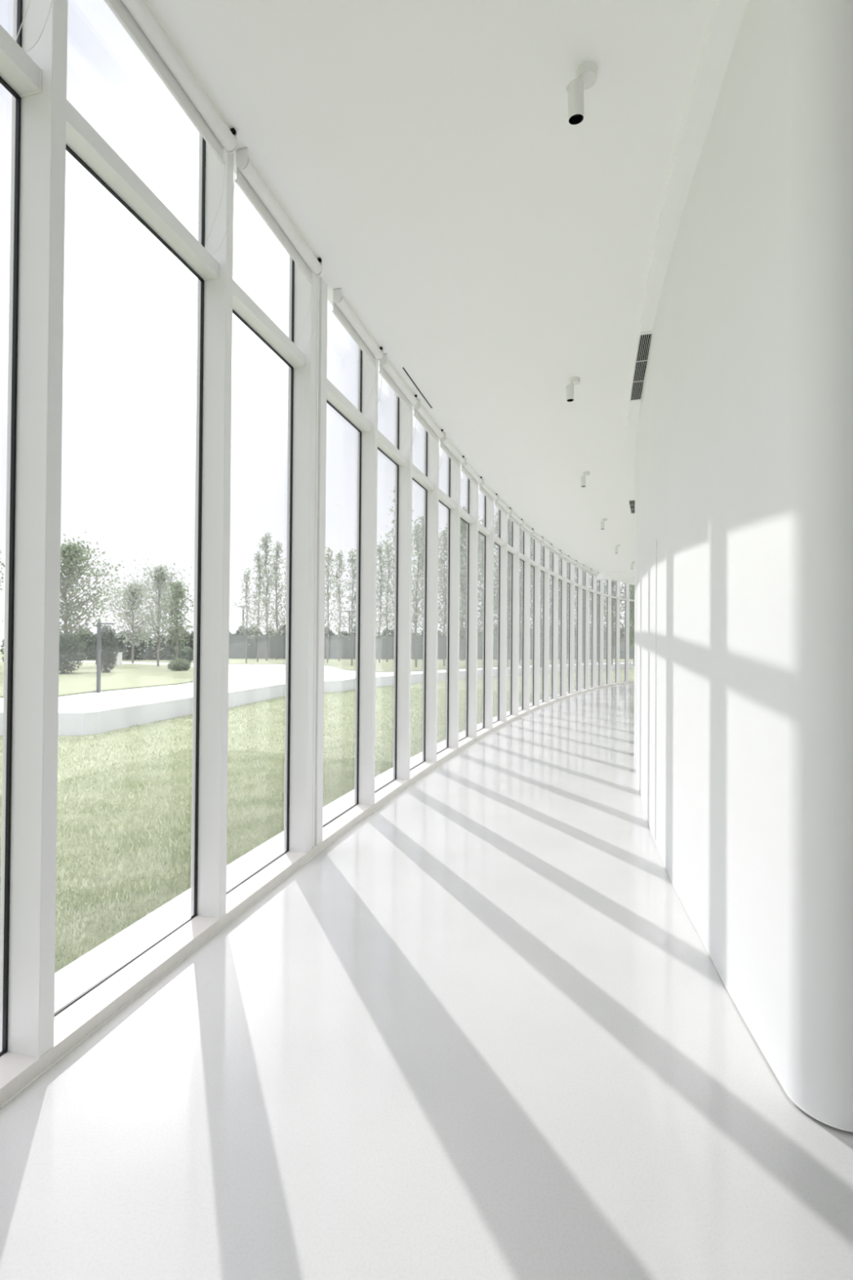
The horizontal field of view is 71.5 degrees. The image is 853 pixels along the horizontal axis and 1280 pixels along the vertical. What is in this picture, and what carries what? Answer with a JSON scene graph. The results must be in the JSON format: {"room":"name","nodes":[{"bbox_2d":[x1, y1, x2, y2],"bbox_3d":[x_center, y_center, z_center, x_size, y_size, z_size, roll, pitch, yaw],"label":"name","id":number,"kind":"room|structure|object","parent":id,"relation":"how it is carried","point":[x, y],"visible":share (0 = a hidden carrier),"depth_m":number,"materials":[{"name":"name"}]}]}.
{"room":"curved glass corridor","nodes":[
{"label":"curved glass corridor","id":0,"kind":"room"},
{"bbox_2d":[0,682,852,1279],"bbox_3d":[7.905,1.598,11.048,12.106,0.050,38.941,0,-1,25],"label":"floor","id":1,"kind":"structure","parent":0,"point":[486,1031],"depth_m":1.89,"materials":[{"name":"white concrete"}]},
{"bbox_2d":[0,0,67,1057],"bbox_3d":[-1.429,-0.690,1.535,0.165,4.200,1.005,0,-1,13],"label":"window","id":2,"kind":"structure","parent":1,"relation":"on","point":[36,78],"depth_m":1.96,"materials":[{"name":"white paint"}]},
{"bbox_2d":[15,0,53,51],"bbox_3d":[-1.348,-2.204,1.475,0.173,0.592,0.917,0,-1,13],"label":"roller blind","id":3,"kind":"object","parent":2,"relation":"attached to","point":[29,0],"visible":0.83,"depth_m":1.92,"materials":[{"name":"white plastic"}]},
{"bbox_2d":[53,99,234,1016],"bbox_3d":[-1.195,-0.678,2.521,0.165,4.200,1.020,0,-1,14],"label":"window","id":4,"kind":"structure","parent":1,"relation":"on","point":[214,272],"depth_m":2.95,"materials":[{"name":"white paint"}]},
{"bbox_2d":[104,0,237,254],"bbox_3d":[-1.116,-2.193,2.460,0.173,0.592,0.932,0,-1,14],"label":"roller blind","id":5,"kind":"object","parent":4,"relation":"attached to","point":[136,17],"visible":0.94,"depth_m":2.50,"materials":[{"name":"white fabric"}]},
{"bbox_2d":[226,255,327,893],"bbox_3d":[-0.928,-0.666,3.574,0.165,4.200,1.150,0,-1,15],"label":"window","id":6,"kind":"structure","parent":1,"relation":"on","point":[307,367],"depth_m":3.89,"materials":[{"name":"white paint"}]},
{"bbox_2d":[235,146,322,350],"bbox_3d":[-0.871,-2.181,3.433,0.173,0.592,0.899,0,-1,15],"label":"roller blind","id":7,"kind":"object","parent":6,"relation":"attached to","point":[250,181],"visible":0.95,"depth_m":3.32,"materials":[{"name":"white fabric"}]},
{"bbox_2d":[0,680,634,1108],"bbox_3d":[4.511,1.538,12.796,4.986,0.055,39.030,0,-1,29],"label":"window sill","id":8,"kind":"structure","parent":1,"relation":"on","point":[82,1018],"depth_m":2.60,"materials":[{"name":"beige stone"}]},
{"bbox_2d":[322,346,377,827],"bbox_3d":[-0.647,-0.653,4.622,0.165,4.200,1.019,0,-1,16],"label":"window","id":9,"kind":"structure","parent":1,"relation":"on","point":[367,428],"depth_m":5.05,"materials":[{"name":"white paint"}]},
{"bbox_2d":[332,288,382,418],"bbox_3d":[-0.562,-2.167,4.587,0.173,0.592,0.871,0,-1,16],"label":"roller blind","id":10,"kind":"object","parent":9,"relation":"attached to","point":[343,312],"visible":0.95,"depth_m":4.51,"materials":[{"name":"white fabric"}]},
{"bbox_2d":[374,394,413,792],"bbox_3d":[-0.372,-0.642,5.584,0.165,4.200,0.981,0,-1,17],"label":"window","id":11,"kind":"structure","parent":1,"relation":"on","point":[403,464],"depth_m":5.99,"materials":[{"name":"white paint"}]},
{"bbox_2d":[378,353,417,455],"bbox_3d":[-0.296,-2.156,5.519,0.173,0.592,0.893,0,-1,16],"label":"roller blind","id":12,"kind":"object","parent":11,"relation":"attached to","point":[388,373],"visible":0.93,"depth_m":5.45,"materials":[{"name":"white fabric"}]},
{"bbox_2d":[409,428,439,770],"bbox_3d":[-0.089,-0.630,6.524,0.165,4.200,0.982,0,-1,18],"label":"window","id":13,"kind":"structure","parent":1,"relation":"on","point":[431,496],"depth_m":6.93,"materials":[{"name":"white paint"}]},
{"bbox_2d":[413,399,443,481],"bbox_3d":[-0.014,-2.145,6.459,0.173,0.592,0.894,0,-1,17],"label":"roller blind","id":14,"kind":"object","parent":13,"relation":"attached to","point":[424,418],"visible":0.91,"depth_m":6.41,"materials":[{"name":"white fabric"}]},
{"bbox_2d":[436,455,460,754],"bbox_3d":[0.210,-0.619,7.468,0.165,4.200,0.995,0,-1,18],"label":"window","id":15,"kind":"structure","parent":1,"relation":"on","point":[453,506],"depth_m":7.88,"materials":[{"name":"white paint"}]},
{"bbox_2d":[440,432,464,500],"bbox_3d":[0.283,-2.133,7.401,0.173,0.592,0.907,0,-1,18],"label":"roller blind","id":16,"kind":"object","parent":15,"relation":"attached to","point":[449,449],"visible":0.95,"depth_m":7.37,"materials":[{"name":"white fabric"}]},
{"bbox_2d":[458,477,478,741],"bbox_3d":[0.525,-0.607,8.417,0.165,4.200,1.005,0,-1,19],"label":"window","id":17,"kind":"structure","parent":1,"relation":"on","point":[472,549],"depth_m":8.83,"materials":[{"name":"white paint"}]},
{"bbox_2d":[461,457,482,517],"bbox_3d":[0.598,-2.121,8.350,0.173,0.592,0.917,0,-1,19],"label":"roller blind","id":18,"kind":"object","parent":17,"relation":"attached to","point":[471,474],"visible":0.89,"depth_m":8.33,"materials":[{"name":"white fabric"}]},
{"bbox_2d":[476,494,493,731],"bbox_3d":[0.860,-0.595,9.377,0.165,4.200,1.025,0,-1,20],"label":"window","id":19,"kind":"structure","parent":1,"relation":"on","point":[487,532],"depth_m":9.80,"materials":[{"name":"white paint"}]},
{"bbox_2d":[479,478,497,527],"bbox_3d":[0.931,-2.109,9.308,0.173,0.592,0.937,0,-1,20],"label":"roller blind","id":20,"kind":"object","parent":19,"relation":"attached to","point":[484,488],"visible":0.94,"depth_m":9.25,"materials":[{"name":"white fabric"}]},
{"bbox_2d":[493,508,507,723],"bbox_3d":[1.212,-0.583,10.342,0.165,4.200,1.030,0,-1,21],"label":"window","id":21,"kind":"structure","parent":1,"relation":"on","point":[502,544],"depth_m":10.76,"materials":[{"name":"white paint"}]},
{"bbox_2d":[494,495,511,540],"bbox_3d":[1.282,-2.097,10.273,0.173,0.592,0.942,0,-1,20],"label":"roller blind","id":22,"kind":"object","parent":21,"relation":"attached to","point":[499,503],"visible":0.92,"depth_m":10.24,"materials":[{"name":"white fabric"}]},
{"bbox_2d":[506,520,519,716],"bbox_3d":[1.575,-0.571,11.294,0.165,4.200,1.005,0,-1,22],"label":"window","id":23,"kind":"structure","parent":1,"relation":"on","point":[515,531],"depth_m":11.70,"materials":[{"name":"white paint"}]},
{"bbox_2d":[508,508,522,549],"bbox_3d":[1.644,-2.085,11.224,0.173,0.592,0.917,0,-1,21],"label":"roller blind","id":24,"kind":"object","parent":23,"relation":"attached to","point":[514,517],"visible":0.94,"depth_m":11.21,"materials":[{"name":"white fabric"}]},
{"bbox_2d":[518,530,530,711],"bbox_3d":[1.948,-0.558,12.228,0.165,4.200,1.005,0,-1,22],"label":"window","id":25,"kind":"structure","parent":1,"relation":"on","point":[526,599],"depth_m":12.63,"materials":[{"name":"white paint"}]},
{"bbox_2d":[529,538,540,706],"bbox_3d":[2.333,-0.546,13.157,0.165,4.200,1.005,0,-1,23],"label":"window","id":26,"kind":"structure","parent":1,"relation":"on","point":[536,566],"depth_m":13.56,"materials":[{"name":"white paint"}]},
{"bbox_2d":[530,528,542,562],"bbox_3d":[2.399,-2.061,13.085,0.173,0.592,0.917,0,-1,23],"label":"roller blind","id":27,"kind":"object","parent":26,"relation":"attached to","point":[535,535],"visible":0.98,"depth_m":13.03,"materials":[{"name":"white fabric"}]},
{"bbox_2d":[540,546,550,702],"bbox_3d":[2.732,-0.534,14.080,0.165,4.200,1.005,0,-1,24],"label":"window","id":28,"kind":"structure","parent":1,"relation":"on","point":[544,568],"depth_m":14.48,"materials":[{"name":"white paint"}]},
{"bbox_2d":[541,537,552,564],"bbox_3d":[2.797,-2.049,14.008,0.173,0.592,0.917,0,-1,24],"label":"roller blind","id":29,"kind":"object","parent":28,"relation":"attached to","point":[544,543],"visible":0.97,"depth_m":14.00,"materials":[{"name":"white fabric"}]},
{"bbox_2d":[549,552,558,699],"bbox_3d":[3.144,-0.522,14.998,0.165,4.200,1.005,0,-1,25],"label":"window","id":30,"kind":"structure","parent":1,"relation":"on","point":[554,637],"depth_m":15.39,"materials":[{"name":"white paint"}]},
{"bbox_2d":[550,544,560,573],"bbox_3d":[3.208,-2.037,14.924,0.173,0.592,0.917,0,-1,25],"label":"roller blind","id":31,"kind":"object","parent":30,"relation":"attached to","point":[553,549],"visible":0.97,"depth_m":14.94,"materials":[{"name":"white fabric"}]},
{"bbox_2d":[557,558,566,697],"bbox_3d":[3.570,-0.510,15.909,0.165,4.200,1.005,0,-1,26],"label":"window","id":32,"kind":"structure","parent":1,"relation":"on","point":[563,563],"depth_m":16.30,"materials":[{"name":"white paint"}]},
{"bbox_2d":[566,563,574,693],"bbox_3d":[4.008,-0.498,16.814,0.165,4.200,1.005,0,-1,27],"label":"window","id":33,"kind":"structure","parent":1,"relation":"on","point":[571,584],"depth_m":17.20,"materials":[{"name":"white paint"}]},
{"bbox_2d":[567,555,577,581],"bbox_3d":[4.069,-2.012,16.739,0.173,0.592,0.917,0,-1,26],"label":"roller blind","id":34,"kind":"object","parent":33,"relation":"attached to","point":[570,560],"visible":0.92,"depth_m":16.79,"materials":[{"name":"white fabric"}]},
{"bbox_2d":[573,567,582,692],"bbox_3d":[4.460,-0.485,17.713,0.165,4.200,1.005,0,-1,27],"label":"window","id":35,"kind":"structure","parent":1,"relation":"on","point":[579,571],"depth_m":18.10,"materials":[{"name":"white paint"}]},
{"bbox_2d":[582,571,590,689],"bbox_3d":[4.925,-0.473,18.605,0.165,4.200,1.005,0,-1,28],"label":"window","id":36,"kind":"structure","parent":1,"relation":"on","point":[587,575],"depth_m":18.99,"materials":[{"name":"white paint"}]},
{"bbox_2d":[589,574,596,688],"bbox_3d":[5.402,-0.461,19.490,0.165,4.200,1.005,0,-1,29],"label":"window","id":37,"kind":"structure","parent":1,"relation":"on","point":[593,626],"depth_m":19.87,"materials":[{"name":"white paint"}]},
{"bbox_2d":[596,579,604,686],"bbox_3d":[5.890,-0.448,20.370,0.165,4.200,1.005,0,-1,30],"label":"window","id":38,"kind":"structure","parent":1,"relation":"on","point":[601,593],"depth_m":20.75,"materials":[{"name":"white paint"}]},
{"bbox_2d":[604,579,611,684],"bbox_3d":[6.402,-0.436,21.240,0.165,4.200,1.005,0,-1,34],"label":"window","id":39,"kind":"structure","parent":1,"relation":"on","point":[608,595],"depth_m":21.60,"materials":[{"name":"white paint"}]},
{"bbox_2d":[611,580,620,683],"bbox_3d":[6.963,-0.423,22.079,0.165,4.200,1.005,0,-1,37],"label":"window","id":40,"kind":"structure","parent":1,"relation":"on","point":[617,597],"depth_m":22.43,"materials":[{"name":"white paint"}]},
{"bbox_2d":[620,582,629,682],"bbox_3d":[7.569,-0.411,22.886,0.165,4.200,1.005,0,-1,40],"label":"window","id":41,"kind":"structure","parent":1,"relation":"on","point":[626,599],"depth_m":23.21,"materials":[{"name":"white paint"}]},
{"bbox_2d":[144,0,715,585],"bbox_3d":[7.962,-2.462,11.059,12.031,0.250,38.864,0,-1,25],"label":"ceiling","id":42,"kind":"structure","parent":0,"point":[497,248],"depth_m":3.21,"materials":[{"name":"white paint"}]},
{"bbox_2d":[401,367,433,408],"bbox_3d":[-0.077,-2.446,5.780,0.028,0.004,0.943,0,-1,17],"label":"ceiling vent","id":43,"kind":"object","parent":42,"relation":"in","point":[403,368],"visible":1,"depth_m":5.71,"materials":[{"name":"black"}]},
{"bbox_2d":[565,376,580,401],"bbox_3d":[1.367,-2.337,5.531,0.135,0.206,0.090,0,-1,0],"label":"ceiling spotlight","id":44,"kind":"object","parent":42,"relation":"attached to","point":[575,380],"visible":1,"depth_m":5.50,"materials":[{"name":"white metal"}]},
{"bbox_2d":[565,61,597,124],"bbox_3d":[0.673,-2.370,2.576,0.135,0.209,0.090,0,-1,0],"label":"ceiling spotlight","id":45,"kind":"object","parent":42,"relation":"attached to","point":[586,74],"visible":1,"depth_m":2.55,"materials":[{"name":"white metal"}]},
{"bbox_2d":[580,471,590,487],"bbox_3d":[2.272,-2.301,8.486,0.135,0.206,0.090,0,-1,0],"label":"ceiling spotlight","id":46,"kind":"object","parent":42,"relation":"attached to","point":[587,473],"visible":1,"depth_m":8.45,"materials":[{"name":"white metal"}]},
{"bbox_2d":[596,570,635,580],"bbox_3d":[6.742,-2.161,19.549,2.348,0.200,0.200,0,-1,39],"label":"beam","id":47,"kind":"structure","parent":42,"relation":"attached to","point":[622,575],"depth_m":19.78,"materials":[{"name":"white paint"}]},
{"bbox_2d":[626,0,749,527],"bbox_3d":[6.841,-2.292,13.110,4.302,0.065,33.304,0,-1,29],"label":"cove","id":48,"kind":"structure","parent":42,"relation":"attached to","point":[727,15],"depth_m":2.93,"materials":[{"name":"white paint"}]},
{"bbox_2d":[629,499,635,513],"bbox_3d":[3.584,-2.307,10.275,0.098,0.007,1.046,0,-1,21],"label":"slatted vent","id":49,"kind":"object","parent":48,"relation":"attached to","point":[632,502],"visible":0.75,"depth_m":10.19,"materials":[{"name":"black"}]},
{"bbox_2d":[630,331,652,401],"bbox_3d":[1.884,-2.370,5.212,0.099,0.007,1.319,0,-1,16],"label":"slatted vent","id":50,"kind":"object","parent":48,"relation":"attached to","point":[645,337],"visible":0.92,"depth_m":5.13,"materials":[{"name":"black metal"}]},
{"bbox_2d":[634,0,852,1132],"bbox_3d":[7.061,-0.354,14.403,3.355,3.908,27.793,0,-1,30],"label":"wall","id":51,"kind":"structure","parent":0,"point":[744,459],"depth_m":2.05,"materials":[{"name":"white paint"}]},
{"bbox_2d":[648,539,657,840],"bbox_3d":[1.701,0.357,4.466,0.011,2.150,0.486,0,-1,15],"label":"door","id":52,"kind":"structure","parent":51,"relation":"in","point":[653,549],"depth_m":4.40,"materials":[{"name":"white paint"}]},
{"label":"outside","id":53,"kind":"structure","parent":0,"visible":0},
{"bbox_2d":[0,646,634,973],"bbox_3d":[-0.019,2.687,99.978,320.000,0.440,320.000,0,-1,0],"label":"lawn","id":54,"kind":"structure","parent":53,"point":[441,684],"depth_m":6.52,"materials":[{"name":"green plant"}]},
{"bbox_2d":[0,685,559,972],"bbox_3d":[-3.394,1.533,11.627,9.939,0.052,19.096,0,-1,20],"label":"grass blades","id":55,"kind":"object","parent":54,"relation":"on","point":[326,796],"visible":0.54,"depth_m":5.38,"materials":[{"name":"green plant"}]},
{"bbox_2d":[54,682,614,1010],"bbox_3d":[4.353,1.586,12.930,5.110,0.080,39.302,0,-1,29],"label":"ledge","id":56,"kind":"object","parent":54,"relation":"on","point":[82,973],"visible":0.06,"depth_m":2.92,"materials":[{"name":"stone"}]},
{"bbox_2d":[520,539,560,667],"bbox_3d":[6.205,-2.536,32.422,2.241,8.069,2.139,0,-1,9],"label":"poplar tree","id":57,"kind":"object","parent":54,"relation":"on","point":[541,546],"visible":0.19,"depth_m":32.35,"materials":[{"name":"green plant"}]},
{"bbox_2d":[596,579,624,664],"bbox_3d":[11.992,-2.708,37.953,2.093,8.604,2.212,1,-1,-11],"label":"poplar tree","id":58,"kind":"object","parent":54,"relation":"on","point":[613,583],"visible":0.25,"depth_m":37.91,"materials":[{"name":"green plant"}]},
{"bbox_2d":[613,582,634,666],"bbox_3d":[12.237,-2.652,35.091,2.052,8.435,2.169,1,-1,-21],"label":"poplar tree","id":59,"kind":"object","parent":54,"relation":"on","point":[632,614],"visible":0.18,"depth_m":34.95,"materials":[{"name":"green plant"}]},
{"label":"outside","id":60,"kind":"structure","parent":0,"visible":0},
{"bbox_2d":[0,647,634,735],"bbox_3d":[-35.014,1.773,73.783,130.000,0.360,132.400,0,-1,0],"label":"garden path","id":61,"kind":"structure","parent":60,"point":[87,713],"depth_m":12.86,"materials":[{"name":"concrete"}]},
{"bbox_2d":[459,515,497,640],"bbox_3d":[2.293,-2.222,28.016,2.024,7.286,1.931,0,-1,-9],"label":"poplar tree","id":62,"kind":"object","parent":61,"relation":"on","point":[481,557],"visible":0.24,"depth_m":28.01,"materials":[{"name":"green plant"}]},
{"bbox_2d":[493,517,521,667],"bbox_3d":[4.173,-2.502,30.597,2.037,7.922,1.928,1,-1,-37],"label":"poplar tree","id":63,"kind":"object","parent":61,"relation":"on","point":[508,519],"visible":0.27,"depth_m":30.60,"materials":[{"name":"green plant"}]},
{"bbox_2d":[541,551,575,654],"bbox_3d":[7.816,-2.898,35.686,2.283,8.881,2.161,0,-1,28],"label":"poplar tree","id":64,"kind":"object","parent":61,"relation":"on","point":[559,558],"visible":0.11,"depth_m":35.60,"materials":[{"name":"green plant"}]},
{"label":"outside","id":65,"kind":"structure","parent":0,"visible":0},
{"bbox_2d":[0,661,193,697],"bbox_3d":[-22.384,1.170,24.088,31.250,0.040,27.800,0,-1,0],"label":"lawn","id":66,"kind":"structure","parent":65,"point":[82,680],"depth_m":18.48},
{"bbox_2d":[0,531,145,668],"bbox_3d":[-14.823,-1.832,24.957,5.381,6.204,5.229,0,-1,-5],"label":"broadleaf tree","id":67,"kind":"object","parent":66,"relation":"on","point":[69,553],"visible":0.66,"depth_m":25.01,"materials":[{"name":"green plant"}]},
{"bbox_2d":[58,628,87,673],"bbox_3d":[-12.911,0.428,20.990,1.539,1.685,1.425,0,-1,15],"label":"shrub","id":68,"kind":"object","parent":66,"relation":"on","point":[64,656],"visible":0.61,"depth_m":20.89,"materials":[{"name":"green plant"}]},
{"bbox_2d":[92,622,114,693],"bbox_3d":[-7.313,0.399,13.416,0.420,1.575,0.200,0,-1,0],"label":"lamp post","id":69,"kind":"object","parent":66,"relation":"on","point":[99,624],"visible":1,"depth_m":13.39,"materials":[{"name":"grey metal"}]},
{"bbox_2d":[92,624,119,672],"bbox_3d":[-11.900,0.366,21.990,0.916,1.878,0.905,1,-1,-28],"label":"shrub","id":70,"kind":"object","parent":66,"relation":"on","point":[108,638],"visible":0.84,"depth_m":21.87,"materials":[{"name":"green plant"}]},
{"bbox_2d":[113,652,123,665],"bbox_3d":[-15.407,0.935,29.491,0.420,0.650,0.300,0,-1,0],"label":"utility box","id":71,"kind":"object","parent":66,"relation":"on","point":[119,658],"visible":0.59,"depth_m":29.37,"materials":[{"name":"white plastic"}]},
{"bbox_2d":[84,571,186,663],"bbox_3d":[-16.957,-1.343,33.570,5.578,5.368,4.448,0,-1,29],"label":"broadleaf tree","id":72,"kind":"object","parent":66,"relation":"on","point":[132,590],"visible":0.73,"depth_m":33.37,"materials":[{"name":"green plant"}]},
{"bbox_2d":[116,558,194,666],"bbox_3d":[-12.842,-1.361,28.676,4.143,5.364,2.962,1,-1,-43],"label":"broadleaf tree","id":73,"kind":"object","parent":66,"relation":"on","point":[159,573],"visible":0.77,"depth_m":28.35,"materials":[{"name":"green plant"}]},
{"bbox_2d":[151,580,194,659],"bbox_3d":[-10.590,-0.683,24.931,1.933,3.966,1.866,0,-1,9],"label":"broadleaf tree","id":74,"kind":"object","parent":66,"relation":"on","point":[178,594],"visible":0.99,"depth_m":24.94,"materials":[{"name":"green plant"}]},
{"bbox_2d":[167,657,192,671],"bbox_3d":[-10.016,1.020,23.991,0.831,0.628,1.049,0,-1,25],"label":"shrub","id":75,"kind":"object","parent":66,"relation":"on","point":[179,664],"visible":0.98,"depth_m":23.80,"materials":[{"name":"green plant"}]},
{"bbox_2d":[172,645,193,662],"bbox_3d":[-13.602,0.820,33.158,1.232,1.167,1.655,1,-1,-32],"label":"shrub","id":76,"kind":"object","parent":66,"relation":"on","point":[189,658],"visible":0.67,"depth_m":32.92,"materials":[{"name":"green plant"}]},
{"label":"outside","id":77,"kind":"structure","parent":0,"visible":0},
{"bbox_2d":[0,648,633,671],"bbox_3d":[-30.513,1.645,77.285,119.000,0.040,105.400,0,-1,0],"label":"lawn","id":78,"kind":"structure","parent":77,"point":[344,664],"depth_m":36.11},
{"bbox_2d":[60,628,193,660],"bbox_3d":[-20.243,0.330,39.254,9.877,2.296,1.292,1,-1,-9],"label":"hedge","id":79,"kind":"object","parent":78,"relation":"on","point":[166,655],"visible":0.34,"depth_m":39.11,"materials":[{"name":"green plant"}]},
{"bbox_2d":[233,567,260,663],"bbox_3d":[-10.311,-1.392,33.939,1.384,5.552,1.229,1,-1,-37],"label":"poplar tree","id":80,"kind":"object","parent":78,"relation":"on","point":[247,574],"visible":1,"depth_m":33.97,"materials":[{"name":"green plant"}]},
{"bbox_2d":[244,550,269,662],"bbox_3d":[-10.572,-2.078,36.830,1.593,6.992,1.459,1,-1,-17],"label":"poplar tree","id":81,"kind":"object","parent":78,"relation":"on","point":[259,557],"visible":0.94,"depth_m":36.75,"materials":[{"name":"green plant"}]},
{"bbox_2d":[248,532,283,661],"bbox_3d":[-10.565,-2.893,39.479,2.414,8.691,2.304,0,-1,40],"label":"poplar tree","id":82,"kind":"object","parent":78,"relation":"on","point":[265,547],"visible":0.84,"depth_m":39.45,"materials":[{"name":"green plant"}]},
{"bbox_2d":[264,541,286,659],"bbox_3d":[-10.530,-2.830,42.231,1.966,8.628,1.800,1,-1,-14],"label":"poplar tree","id":83,"kind":"object","parent":78,"relation":"on","point":[277,555],"visible":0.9,"depth_m":42.21,"materials":[{"name":"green plant"}]},
{"bbox_2d":[274,557,286,636],"bbox_3d":[-10.471,-2.381,44.834,1.722,7.781,1.940,0,-1,38],"label":"poplar tree","id":84,"kind":"object","parent":78,"relation":"on","point":[286,557],"visible":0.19,"depth_m":44.67,"materials":[{"name":"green plant"}]},
{"bbox_2d":[168,624,446,646],"bbox_3d":[-9.514,0.164,49.496,23.334,3.019,1.503,0,-1,-5],"label":"hedge","id":85,"kind":"object","parent":78,"relation":"on","point":[237,633],"visible":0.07,"depth_m":49.22,"materials":[{"name":"green plant"}]},
{"bbox_2d":[324,546,342,662],"bbox_3d":[-6.064,-2.126,36.048,1.582,7.147,1.782,0,-1,11],"label":"poplar tree","id":86,"kind":"object","parent":78,"relation":"on","point":[326,571],"visible":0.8,"depth_m":35.95,"materials":[{"name":"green plant"}]},
{"bbox_2d":[326,550,351,661],"bbox_3d":[-5.865,-2.244,39.205,1.556,7.447,1.695,0,-1,8],"label":"poplar tree","id":87,"kind":"object","parent":78,"relation":"on","point":[339,555],"visible":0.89,"depth_m":39.25,"materials":[{"name":"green plant"}]},
{"bbox_2d":[339,548,356,666],"bbox_3d":[-3.805,-1.724,30.987,1.386,6.262,1.562,0,-1,-2],"label":"poplar tree","id":88,"kind":"object","parent":78,"relation":"on","point":[351,557],"visible":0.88,"depth_m":30.96,"materials":[{"name":"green plant"}]},
{"bbox_2d":[376,541,392,662],"bbox_3d":[-3.027,-2.328,36.962,1.734,7.613,1.588,1,-1,-19],"label":"poplar tree","id":89,"kind":"object","parent":78,"relation":"on","point":[379,549],"visible":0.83,"depth_m":36.87,"materials":[{"name":"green plant"}]},
{"bbox_2d":[376,537,394,662],"bbox_3d":[-2.450,-2.630,39.002,1.834,8.285,2.066,1,-1,-33],"label":"poplar tree","id":90,"kind":"object","parent":78,"relation":"on","point":[388,572],"visible":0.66,"depth_m":38.92,"materials":[{"name":"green plant"}]},
{"bbox_2d":[376,485,422,635],"bbox_3d":[-1.259,-2.810,26.923,2.228,8.403,2.334,0,-1,17],"label":"poplar tree","id":91,"kind":"object","parent":78,"relation":"on","point":[393,500],"visible":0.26,"depth_m":26.81,"materials":[{"name":"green plant"}]},
{"bbox_2d":[188,634,633,659],"bbox_3d":[3.041,0.685,49.689,45.047,1.940,3.900,1,-1,-17],"label":"fence","id":92,"kind":"object","parent":78,"relation":"on","point":[237,647],"visible":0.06,"depth_m":46.02,"materials":[{"name":"grey paint"}]},
{"bbox_2d":[411,520,423,667],"bbox_3d":[-0.474,-2.272,29.610,1.541,7.387,1.683,1,-1,-29],"label":"poplar tree","id":93,"kind":"object","parent":78,"relation":"on","point":[416,541],"visible":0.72,"depth_m":29.44,"materials":[{"name":"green plant"}]},
{"bbox_2d":[411,514,446,635],"bbox_3d":[-0.014,-3.129,35.697,2.568,9.246,2.451,0,-1,4],"label":"poplar tree","id":94,"kind":"object","parent":78,"relation":"on","point":[422,518],"visible":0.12,"depth_m":35.60,"materials":[{"name":"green plant"}]},
{"bbox_2d":[437,535,446,634],"bbox_3d":[0.520,-2.662,38.322,1.855,8.380,2.090,0,-1,0],"label":"poplar tree","id":95,"kind":"object","parent":78,"relation":"on","point":[439,606],"visible":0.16,"depth_m":38.23,"materials":[{"name":"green plant"}]},
{"bbox_2d":[437,527,460,666],"bbox_3d":[0.853,-2.316,31.872,1.573,7.541,1.718,0,-1,25],"label":"poplar tree","id":96,"kind":"object","parent":78,"relation":"on","point":[444,589],"visible":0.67,"depth_m":31.88,"materials":[{"name":"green plant"}]},
{"bbox_2d":[438,520,466,635],"bbox_3d":[1.842,-3.469,40.142,2.665,10.055,2.793,0,-1,28],"label":"poplar tree","id":97,"kind":"object","parent":78,"relation":"on","point":[464,559],"visible":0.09,"depth_m":40.26,"materials":[{"name":"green plant"}]},
{"bbox_2d":[459,506,478,660],"bbox_3d":[2.752,-4.224,44.017,2.998,11.659,2.837,1,-1,-32],"label":"poplar tree","id":98,"kind":"object","parent":78,"relation":"on","point":[463,629],"visible":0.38,"depth_m":43.74,"materials":[{"name":"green plant"}]},
{"bbox_2d":[477,518,497,652],"bbox_3d":[3.559,-2.894,33.755,2.255,8.771,2.134,0,-1,42],"label":"poplar tree","id":99,"kind":"object","parent":78,"relation":"on","point":[495,640],"visible":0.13,"depth_m":33.78,"materials":[{"name":"green plant"}]},
{"bbox_2d":[477,512,511,635],"bbox_3d":[4.373,-3.234,36.371,2.649,9.538,2.528,0,-1,2],"label":"poplar tree","id":100,"kind":"object","parent":78,"relation":"on","point":[496,522],"visible":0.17,"depth_m":36.43,"materials":[{"name":"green plant"}]},
{"bbox_2d":[508,524,533,663],"bbox_3d":[6.083,-3.201,38.136,2.648,9.532,2.527,1,-1,-15],"label":"poplar tree","id":101,"kind":"object","parent":78,"relation":"on","point":[521,535],"visible":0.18,"depth_m":38.01,"materials":[{"name":"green plant"}]},
{"bbox_2d":[520,533,533,650],"bbox_3d":[7.047,-3.484,41.292,2.474,10.169,2.615,0,-1,27],"label":"poplar tree","id":102,"kind":"object","parent":78,"relation":"on","point":[531,539],"visible":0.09,"depth_m":41.02,"materials":[{"name":"green plant"}]},
{"bbox_2d":[477,623,630,639],"bbox_3d":[16.117,0.189,57.266,26.651,3.521,1.509,1,-1,-26],"label":"hedge","id":103,"kind":"object","parent":78,"relation":"on","point":[621,634],"visible":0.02,"depth_m":56.52,"materials":[{"name":"green plant"}]},
{"bbox_2d":[549,557,583,662],"bbox_3d":[9.254,-3.139,39.200,2.432,9.460,2.301,1,-1,-32],"label":"poplar tree","id":104,"kind":"object","parent":78,"relation":"on","point":[567,563],"visible":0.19,"depth_m":39.19,"materials":[{"name":"green plant"}]},
{"bbox_2d":[574,564,598,662],"bbox_3d":[11.290,-3.447,42.205,2.476,10.176,2.616,0,-1,-6],"label":"poplar tree","id":105,"kind":"object","parent":78,"relation":"on","point":[583,580],"visible":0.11,"depth_m":42.18,"materials":[{"name":"green plant"}]},
{"bbox_2d":[589,574,606,661],"bbox_3d":[12.981,-3.509,44.631,2.524,10.374,2.667,0,-1,14],"label":"poplar tree","id":106,"kind":"object","parent":78,"relation":"on","point":[597,581],"visible":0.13,"depth_m":44.62,"materials":[{"name":"green plant"}]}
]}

